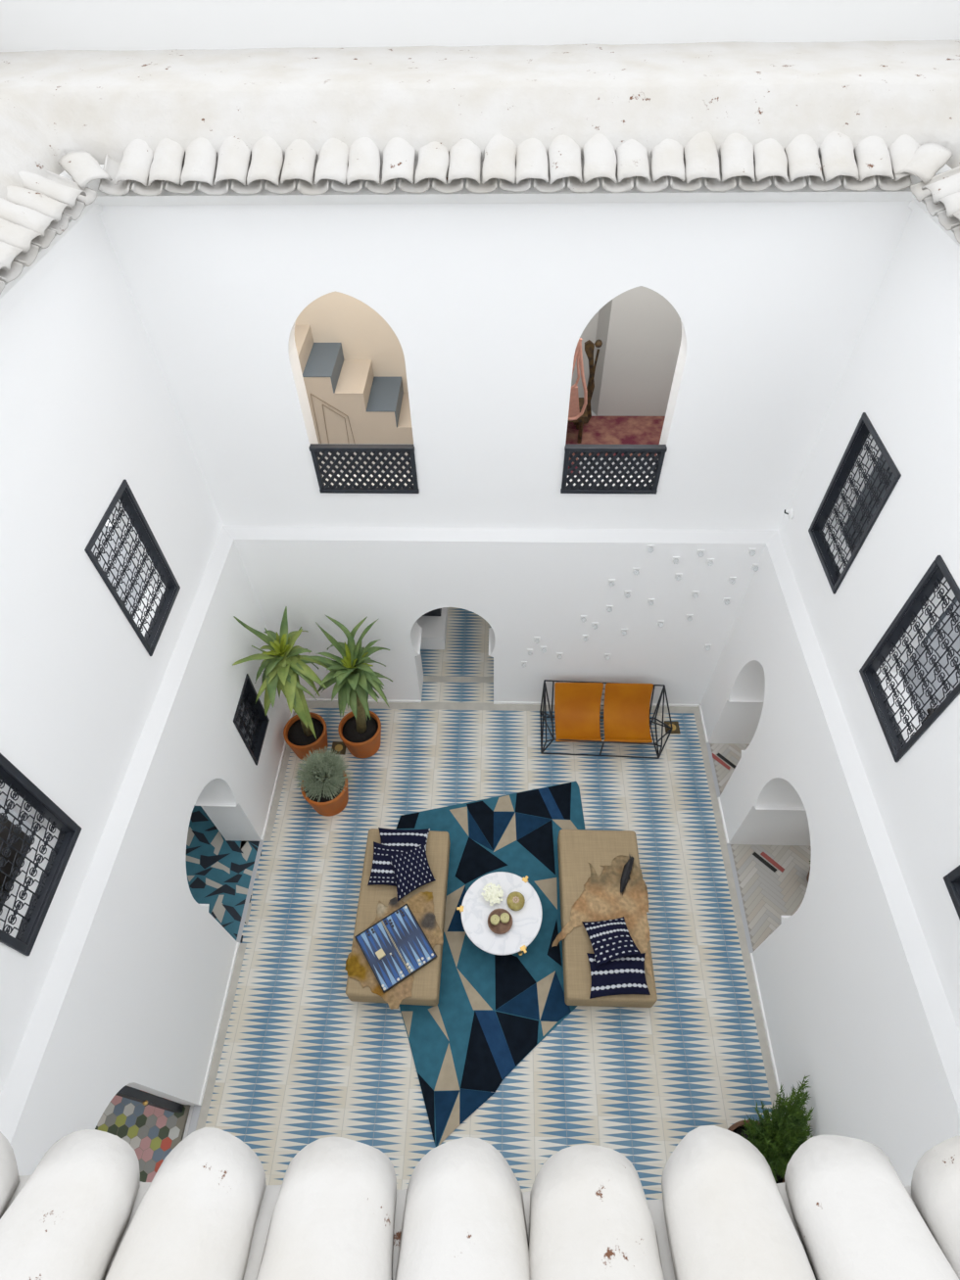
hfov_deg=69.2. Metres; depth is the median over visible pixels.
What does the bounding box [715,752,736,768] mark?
inlay
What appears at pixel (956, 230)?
tile
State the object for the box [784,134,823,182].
tile
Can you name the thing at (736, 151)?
tile
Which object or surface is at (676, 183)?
tile
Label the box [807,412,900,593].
window
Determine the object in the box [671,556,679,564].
stud
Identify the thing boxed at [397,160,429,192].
tile
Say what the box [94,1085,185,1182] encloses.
floor
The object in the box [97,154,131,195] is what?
tile
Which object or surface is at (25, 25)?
wall
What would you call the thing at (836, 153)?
tile
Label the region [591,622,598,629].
stud
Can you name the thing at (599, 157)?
tile
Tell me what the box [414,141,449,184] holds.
tile
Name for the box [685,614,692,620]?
stud
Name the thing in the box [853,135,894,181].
tile
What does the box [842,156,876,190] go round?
tile
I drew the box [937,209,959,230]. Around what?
tile
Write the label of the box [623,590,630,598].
stud
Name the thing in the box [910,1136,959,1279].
tile
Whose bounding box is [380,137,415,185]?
tile
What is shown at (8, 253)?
tile
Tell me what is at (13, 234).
tile
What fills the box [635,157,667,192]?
tile
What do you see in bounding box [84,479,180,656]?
window
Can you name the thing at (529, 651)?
stud
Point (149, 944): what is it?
wall
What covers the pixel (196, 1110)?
trim
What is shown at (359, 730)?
potted plant
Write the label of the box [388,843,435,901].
cushion
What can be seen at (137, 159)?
tile
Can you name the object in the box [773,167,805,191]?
tile
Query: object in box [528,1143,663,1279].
tile
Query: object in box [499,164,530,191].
tile
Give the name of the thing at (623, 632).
stud
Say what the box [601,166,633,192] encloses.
tile
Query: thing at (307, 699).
baseboard
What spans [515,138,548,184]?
tile
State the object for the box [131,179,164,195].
tile
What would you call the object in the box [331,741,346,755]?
lantern
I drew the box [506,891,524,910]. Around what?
trinket box
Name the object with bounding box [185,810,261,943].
floor
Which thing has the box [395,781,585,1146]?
rug
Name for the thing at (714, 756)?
inlay
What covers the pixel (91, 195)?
tile
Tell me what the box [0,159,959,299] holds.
trim
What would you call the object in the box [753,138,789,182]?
tile
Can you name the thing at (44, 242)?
tile
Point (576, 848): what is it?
daybed
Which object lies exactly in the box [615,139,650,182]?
tile
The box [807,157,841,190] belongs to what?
tile
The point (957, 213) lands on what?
tile
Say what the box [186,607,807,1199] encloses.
floor
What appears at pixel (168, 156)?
tile
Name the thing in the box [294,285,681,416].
wall
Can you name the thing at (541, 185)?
tile
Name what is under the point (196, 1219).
tile
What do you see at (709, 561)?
stud
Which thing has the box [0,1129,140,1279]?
tile
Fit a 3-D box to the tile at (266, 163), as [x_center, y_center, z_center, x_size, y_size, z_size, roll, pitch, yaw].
[-1.639,-3.695,5.319,0.261,0.257,0.478,1,51,2]
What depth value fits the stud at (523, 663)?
9.99 m
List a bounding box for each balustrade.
[309,443,419,493]
[560,444,666,494]
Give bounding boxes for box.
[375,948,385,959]
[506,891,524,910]
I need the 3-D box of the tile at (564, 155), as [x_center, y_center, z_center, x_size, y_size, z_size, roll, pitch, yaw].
[0.641,-3.669,5.266,0.260,0.242,0.482,-1,51,1]
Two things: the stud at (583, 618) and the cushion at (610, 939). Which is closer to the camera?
the cushion at (610, 939)
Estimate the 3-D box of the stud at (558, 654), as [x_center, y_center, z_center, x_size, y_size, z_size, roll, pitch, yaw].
[1.121,0.233,9.819,0.084,0.084,0.074,1,51,2]
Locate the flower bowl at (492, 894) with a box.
[480,882,503,905]
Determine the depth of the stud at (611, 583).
8.64 m
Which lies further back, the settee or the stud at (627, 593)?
the settee
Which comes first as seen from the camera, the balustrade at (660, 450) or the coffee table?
the balustrade at (660, 450)
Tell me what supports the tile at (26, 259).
on the trim at (364, 196)
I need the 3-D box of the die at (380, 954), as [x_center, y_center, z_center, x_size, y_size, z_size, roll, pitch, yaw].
[-1.152,3.632,8.052,0.090,0.035,0.090,-30,56,-22]
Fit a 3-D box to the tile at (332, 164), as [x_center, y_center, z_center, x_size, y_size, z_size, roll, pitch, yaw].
[-1.124,-3.693,5.316,0.257,0.240,0.484,2,51,3]
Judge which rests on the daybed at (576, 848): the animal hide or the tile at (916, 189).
the animal hide
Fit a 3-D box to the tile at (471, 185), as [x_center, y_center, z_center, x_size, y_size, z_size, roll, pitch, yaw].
[0.018,-3.640,5.331,0.241,0.248,0.484,1,51,2]
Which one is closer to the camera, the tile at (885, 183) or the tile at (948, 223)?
the tile at (948, 223)
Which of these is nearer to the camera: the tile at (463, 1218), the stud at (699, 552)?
the tile at (463, 1218)
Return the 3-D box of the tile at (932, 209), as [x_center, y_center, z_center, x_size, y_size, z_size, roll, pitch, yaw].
[3.391,-3.083,4.809,0.484,0.254,0.243,2,51,2]
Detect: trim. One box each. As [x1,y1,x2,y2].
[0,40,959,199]
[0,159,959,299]
[0,525,959,1144]
[186,743,753,1137]
[195,701,778,1130]
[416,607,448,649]
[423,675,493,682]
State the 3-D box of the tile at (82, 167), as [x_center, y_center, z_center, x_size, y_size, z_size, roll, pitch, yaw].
[-2.998,-3.581,5.290,0.257,0.170,0.307,-37,59,-25]
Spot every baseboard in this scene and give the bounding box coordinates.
[198,709,293,1105]
[305,698,700,707]
[698,705,781,1100]
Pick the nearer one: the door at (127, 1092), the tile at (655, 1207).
the tile at (655, 1207)
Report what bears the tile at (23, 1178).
on the trim at (364, 196)
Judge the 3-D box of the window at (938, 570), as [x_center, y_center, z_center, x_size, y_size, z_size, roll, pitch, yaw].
[3.431,0.184,5.393,0.120,1.435,0.930,1,51,2]
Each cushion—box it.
[367,841,412,886]
[378,827,429,852]
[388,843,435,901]
[581,916,641,966]
[586,952,650,998]
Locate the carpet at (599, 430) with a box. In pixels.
[565,416,664,475]
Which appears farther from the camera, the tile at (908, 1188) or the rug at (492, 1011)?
the rug at (492, 1011)
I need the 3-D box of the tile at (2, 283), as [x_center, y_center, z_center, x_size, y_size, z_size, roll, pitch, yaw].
[-3.195,-2.177,4.196,0.486,0.243,0.243,0,51,1]
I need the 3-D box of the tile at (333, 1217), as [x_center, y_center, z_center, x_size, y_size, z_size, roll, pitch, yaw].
[-0.302,1.233,1.224,0.324,0.291,0.600,1,51,2]
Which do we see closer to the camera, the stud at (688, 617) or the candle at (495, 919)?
the candle at (495, 919)
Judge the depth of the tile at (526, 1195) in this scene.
1.45 m
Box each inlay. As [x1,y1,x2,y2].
[711,753,730,769]
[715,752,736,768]
[752,852,776,872]
[759,852,784,872]
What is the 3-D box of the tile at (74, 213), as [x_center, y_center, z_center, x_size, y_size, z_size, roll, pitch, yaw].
[-3.159,-3.164,4.998,0.485,0.250,0.243,0,51,1]
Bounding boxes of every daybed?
[345,828,450,1005]
[557,829,657,1007]
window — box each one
[0,753,81,955]
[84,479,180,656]
[233,673,269,765]
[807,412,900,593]
[858,555,959,762]
[943,864,959,919]
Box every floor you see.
[0,410,959,837]
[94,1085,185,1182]
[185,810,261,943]
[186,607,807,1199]
[710,743,810,949]
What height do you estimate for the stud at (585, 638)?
0.084 m
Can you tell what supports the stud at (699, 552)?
attached to the wall at (525, 591)
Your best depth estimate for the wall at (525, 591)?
9.03 m
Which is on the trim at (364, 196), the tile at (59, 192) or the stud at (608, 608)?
the tile at (59, 192)
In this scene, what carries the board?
on the cowhide rug at (421, 905)
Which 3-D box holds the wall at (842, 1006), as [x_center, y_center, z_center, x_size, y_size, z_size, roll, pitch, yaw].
[3.826,2.483,7.414,1.100,3.475,6.453,1,51,2]
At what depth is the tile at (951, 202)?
4.71 m
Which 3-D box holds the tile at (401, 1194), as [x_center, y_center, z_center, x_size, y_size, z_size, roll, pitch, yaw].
[-0.177,1.297,1.208,0.226,0.265,0.560,1,51,2]
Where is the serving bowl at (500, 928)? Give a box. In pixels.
[487,908,512,934]
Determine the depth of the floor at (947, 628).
7.22 m
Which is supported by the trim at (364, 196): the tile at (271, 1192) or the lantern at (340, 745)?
the tile at (271, 1192)
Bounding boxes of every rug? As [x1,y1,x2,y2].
[344,891,443,1009]
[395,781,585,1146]
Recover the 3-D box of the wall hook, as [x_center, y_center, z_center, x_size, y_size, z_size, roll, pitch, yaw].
[3.429,-1.406,7.770,0.098,0.122,0.120,1,51,2]
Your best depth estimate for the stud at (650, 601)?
8.90 m
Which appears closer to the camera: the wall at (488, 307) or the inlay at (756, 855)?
the wall at (488, 307)
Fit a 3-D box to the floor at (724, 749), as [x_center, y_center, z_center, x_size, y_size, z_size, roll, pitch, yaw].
[5.264,3.319,8.818,3.854,0.001,6.104,1,51,2]
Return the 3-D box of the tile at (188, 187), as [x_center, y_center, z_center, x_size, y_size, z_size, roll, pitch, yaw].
[-2.278,-3.676,5.396,0.243,0.248,0.483,0,51,1]
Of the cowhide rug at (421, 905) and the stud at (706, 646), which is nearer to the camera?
the cowhide rug at (421, 905)
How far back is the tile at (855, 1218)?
1.36 m
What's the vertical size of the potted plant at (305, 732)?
2.928 m
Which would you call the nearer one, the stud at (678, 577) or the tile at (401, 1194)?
the tile at (401, 1194)
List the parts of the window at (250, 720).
pane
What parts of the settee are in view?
seat panel, seat panel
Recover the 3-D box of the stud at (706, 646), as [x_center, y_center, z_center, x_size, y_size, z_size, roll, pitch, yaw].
[3.134,0.112,9.585,0.084,0.084,0.074,1,51,2]
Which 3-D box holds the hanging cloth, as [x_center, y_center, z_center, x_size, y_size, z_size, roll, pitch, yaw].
[1.157,-2.926,8.570,0.178,0.416,0.040,1,51,2]
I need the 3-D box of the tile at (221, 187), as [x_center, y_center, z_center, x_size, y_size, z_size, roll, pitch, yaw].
[-2.027,-3.659,5.381,0.243,0.252,0.482,0,51,1]
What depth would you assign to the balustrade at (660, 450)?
7.52 m
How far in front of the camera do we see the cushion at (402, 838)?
8.87 m
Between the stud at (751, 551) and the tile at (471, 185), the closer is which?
the tile at (471, 185)
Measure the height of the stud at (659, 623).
0.084 m
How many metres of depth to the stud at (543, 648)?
9.70 m
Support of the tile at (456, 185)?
on the trim at (364, 196)
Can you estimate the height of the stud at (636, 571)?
0.084 m
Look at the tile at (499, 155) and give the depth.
5.24 m
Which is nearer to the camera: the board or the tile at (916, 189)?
the tile at (916, 189)
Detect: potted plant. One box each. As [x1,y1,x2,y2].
[232,606,331,760]
[293,745,352,816]
[301,614,392,758]
[727,1075,813,1184]
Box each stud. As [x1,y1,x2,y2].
[521,661,526,667]
[526,649,532,655]
[533,636,540,643]
[540,646,546,653]
[556,652,562,659]
[579,616,586,621]
[581,634,588,641]
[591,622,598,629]
[603,653,610,660]
[605,605,613,612]
[607,579,615,586]
[619,628,626,635]
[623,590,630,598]
[631,568,639,574]
[646,544,654,552]
[647,598,654,605]
[657,620,663,627]
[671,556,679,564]
[673,573,682,580]
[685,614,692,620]
[690,591,699,598]
[696,549,704,557]
[703,644,711,650]
[705,558,713,566]
[722,597,730,605]
[727,576,736,584]
[747,548,756,556]
[750,564,758,571]
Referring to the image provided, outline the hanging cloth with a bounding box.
[568,385,579,417]
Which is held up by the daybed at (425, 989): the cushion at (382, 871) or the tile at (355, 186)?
the cushion at (382, 871)
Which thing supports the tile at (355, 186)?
on the trim at (364, 196)
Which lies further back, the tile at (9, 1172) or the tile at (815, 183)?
the tile at (815, 183)
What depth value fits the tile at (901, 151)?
5.18 m
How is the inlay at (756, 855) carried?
on the floor at (724, 749)
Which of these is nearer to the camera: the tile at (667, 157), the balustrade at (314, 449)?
the tile at (667, 157)
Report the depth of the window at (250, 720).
9.15 m
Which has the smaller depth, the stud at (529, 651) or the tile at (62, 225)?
the tile at (62, 225)
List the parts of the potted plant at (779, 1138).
pot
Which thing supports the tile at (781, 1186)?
on the trim at (364, 196)
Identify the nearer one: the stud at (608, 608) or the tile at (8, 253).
the tile at (8, 253)
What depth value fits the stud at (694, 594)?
8.77 m
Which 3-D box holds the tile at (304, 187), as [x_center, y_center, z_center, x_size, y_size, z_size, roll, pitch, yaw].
[-1.263,-3.643,5.359,0.241,0.245,0.485,0,51,1]
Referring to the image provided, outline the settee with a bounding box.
[539,679,672,758]
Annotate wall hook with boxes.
[784,508,793,519]
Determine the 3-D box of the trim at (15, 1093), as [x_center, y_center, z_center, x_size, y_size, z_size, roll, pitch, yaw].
[0.110,1.310,6.141,6.583,0.085,6.751,1,51,2]
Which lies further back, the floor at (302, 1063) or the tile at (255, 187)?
the floor at (302, 1063)
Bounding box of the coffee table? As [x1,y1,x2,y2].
[456,871,542,955]
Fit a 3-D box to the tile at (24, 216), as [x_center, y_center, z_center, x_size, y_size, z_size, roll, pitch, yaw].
[-3.178,-2.906,4.716,0.487,0.235,0.256,1,51,1]
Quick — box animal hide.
[551,853,652,977]
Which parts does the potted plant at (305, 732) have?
pot, stem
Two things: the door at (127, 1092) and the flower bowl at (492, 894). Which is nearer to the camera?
the door at (127, 1092)
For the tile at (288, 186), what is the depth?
5.33 m
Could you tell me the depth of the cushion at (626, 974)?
7.80 m
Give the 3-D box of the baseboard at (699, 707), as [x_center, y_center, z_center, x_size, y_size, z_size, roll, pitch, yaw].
[3.289,3.499,8.679,0.022,0.045,6.453,1,51,2]
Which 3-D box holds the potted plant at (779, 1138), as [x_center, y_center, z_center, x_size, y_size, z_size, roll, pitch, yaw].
[2.875,4.915,6.864,1.154,1.064,0.677,-35,58,-25]
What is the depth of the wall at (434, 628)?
11.45 m
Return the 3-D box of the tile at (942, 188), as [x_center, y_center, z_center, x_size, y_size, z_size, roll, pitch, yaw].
[3.402,-3.215,4.848,0.484,0.237,0.260,1,51,2]
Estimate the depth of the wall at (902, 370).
5.59 m
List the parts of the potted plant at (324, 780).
pot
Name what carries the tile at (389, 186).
on the trim at (364, 196)
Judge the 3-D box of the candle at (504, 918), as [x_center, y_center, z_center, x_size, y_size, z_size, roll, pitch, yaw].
[0.298,3.333,8.345,0.112,0.062,0.112,1,51,2]
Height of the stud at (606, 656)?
0.084 m
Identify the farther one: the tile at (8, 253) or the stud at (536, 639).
the stud at (536, 639)
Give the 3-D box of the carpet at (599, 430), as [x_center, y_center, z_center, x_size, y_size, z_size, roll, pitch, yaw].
[2.117,-2.493,9.231,3.550,0.014,1.660,1,51,2]
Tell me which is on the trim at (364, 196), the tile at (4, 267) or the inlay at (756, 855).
the tile at (4, 267)
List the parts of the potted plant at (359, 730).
pot, stem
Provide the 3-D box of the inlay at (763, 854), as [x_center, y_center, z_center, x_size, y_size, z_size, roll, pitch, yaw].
[3.850,2.920,9.167,0.059,0.005,0.339,-36,58,-25]
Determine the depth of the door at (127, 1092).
6.81 m
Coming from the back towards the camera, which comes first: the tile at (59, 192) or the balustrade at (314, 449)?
the balustrade at (314, 449)
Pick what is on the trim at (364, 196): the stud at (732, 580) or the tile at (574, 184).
the tile at (574, 184)
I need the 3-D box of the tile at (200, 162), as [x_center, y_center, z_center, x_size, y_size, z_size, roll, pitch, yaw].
[-2.153,-3.707,5.337,0.257,0.260,0.482,1,51,2]
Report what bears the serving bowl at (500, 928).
on the coffee table
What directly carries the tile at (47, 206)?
on the trim at (364, 196)
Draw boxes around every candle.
[490,914,499,925]
[500,912,509,923]
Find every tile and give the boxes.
[0,197,58,237]
[0,217,42,252]
[0,240,26,270]
[0,260,23,283]
[0,264,8,271]
[0,280,4,294]
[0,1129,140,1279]
[0,1131,19,1218]
[3,1175,30,1213]
[6,185,72,221]
[13,243,39,266]
[18,170,86,207]
[30,228,55,248]
[46,170,96,205]
[47,213,69,235]
[58,150,112,189]
[62,200,84,220]
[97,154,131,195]
[104,1127,266,1279]
[104,1181,150,1279]
[114,139,153,186]
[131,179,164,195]
[147,138,185,186]
[164,161,196,193]
[180,137,217,186]
[197,160,229,195]
[213,136,251,185]
[230,161,262,194]
[243,1185,281,1279]
[246,136,283,186]
[256,1136,396,1279]
[264,166,295,193]
[280,139,317,185]
[296,161,329,195]
[314,138,349,185]
[331,165,362,192]
[346,137,380,185]
[364,160,396,193]
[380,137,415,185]
[392,1188,407,1279]
[394,1137,530,1279]
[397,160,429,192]
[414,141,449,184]
[431,169,463,193]
[447,139,481,184]
[465,160,497,192]
[481,134,516,184]
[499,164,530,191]
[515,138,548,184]
[521,1190,530,1241]
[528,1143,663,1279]
[533,167,565,192]
[547,134,582,184]
[567,158,599,192]
[582,133,616,183]
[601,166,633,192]
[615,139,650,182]
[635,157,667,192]
[646,1198,675,1279]
[650,139,685,181]
[661,1125,815,1279]
[669,157,702,191]
[683,131,720,183]
[704,158,736,191]
[719,133,755,182]
[738,160,771,190]
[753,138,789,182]
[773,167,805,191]
[776,1182,813,1274]
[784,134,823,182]
[784,1134,958,1279]
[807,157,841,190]
[818,131,858,182]
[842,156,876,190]
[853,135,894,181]
[876,171,911,190]
[887,134,920,181]
[894,142,952,184]
[904,1185,915,1206]
[909,166,959,201]
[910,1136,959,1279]
[921,172,959,203]
[924,195,946,216]
[936,191,959,217]
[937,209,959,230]
[948,210,959,220]
[951,226,959,243]
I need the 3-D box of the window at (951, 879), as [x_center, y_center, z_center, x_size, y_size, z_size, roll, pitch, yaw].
[3.380,1.619,4.203,0.120,1.410,0.900,1,51,2]
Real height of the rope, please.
1.051 m
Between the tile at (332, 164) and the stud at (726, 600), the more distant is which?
the stud at (726, 600)
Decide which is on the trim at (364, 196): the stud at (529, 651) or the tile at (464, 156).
the tile at (464, 156)
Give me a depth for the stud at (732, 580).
8.55 m
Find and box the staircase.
[294,325,413,443]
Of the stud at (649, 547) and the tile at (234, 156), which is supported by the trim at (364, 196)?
the tile at (234, 156)
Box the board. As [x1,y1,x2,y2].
[354,903,437,993]
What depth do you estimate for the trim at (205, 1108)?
9.19 m
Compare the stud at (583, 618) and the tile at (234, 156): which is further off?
the stud at (583, 618)
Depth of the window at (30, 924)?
5.04 m
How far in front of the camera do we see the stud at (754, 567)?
8.37 m
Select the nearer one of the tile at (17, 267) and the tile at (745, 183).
the tile at (17, 267)
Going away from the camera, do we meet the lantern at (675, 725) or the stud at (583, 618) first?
the stud at (583, 618)
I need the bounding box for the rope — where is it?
[568,337,587,421]
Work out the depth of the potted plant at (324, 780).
9.36 m
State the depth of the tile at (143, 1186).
1.45 m
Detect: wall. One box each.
[0,0,959,51]
[0,214,222,1095]
[10,540,290,1175]
[99,201,911,530]
[233,539,765,704]
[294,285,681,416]
[700,545,959,1186]
[777,210,959,1033]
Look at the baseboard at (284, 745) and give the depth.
8.29 m
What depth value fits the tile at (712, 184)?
5.24 m
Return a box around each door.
[115,1085,183,1112]
[310,393,354,443]
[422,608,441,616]
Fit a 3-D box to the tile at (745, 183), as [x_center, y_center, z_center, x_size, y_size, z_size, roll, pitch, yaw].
[2.059,-3.620,5.279,0.242,0.238,0.484,2,51,2]
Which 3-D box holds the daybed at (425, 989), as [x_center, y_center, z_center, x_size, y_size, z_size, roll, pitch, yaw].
[-0.961,3.370,8.608,1.074,0.401,2.028,1,51,2]
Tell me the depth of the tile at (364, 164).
5.27 m
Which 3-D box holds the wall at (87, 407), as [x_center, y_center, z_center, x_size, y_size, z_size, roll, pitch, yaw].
[-3.347,0.120,4.949,0.300,3.575,6.597,1,51,2]
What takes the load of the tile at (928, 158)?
on the tile at (901, 151)

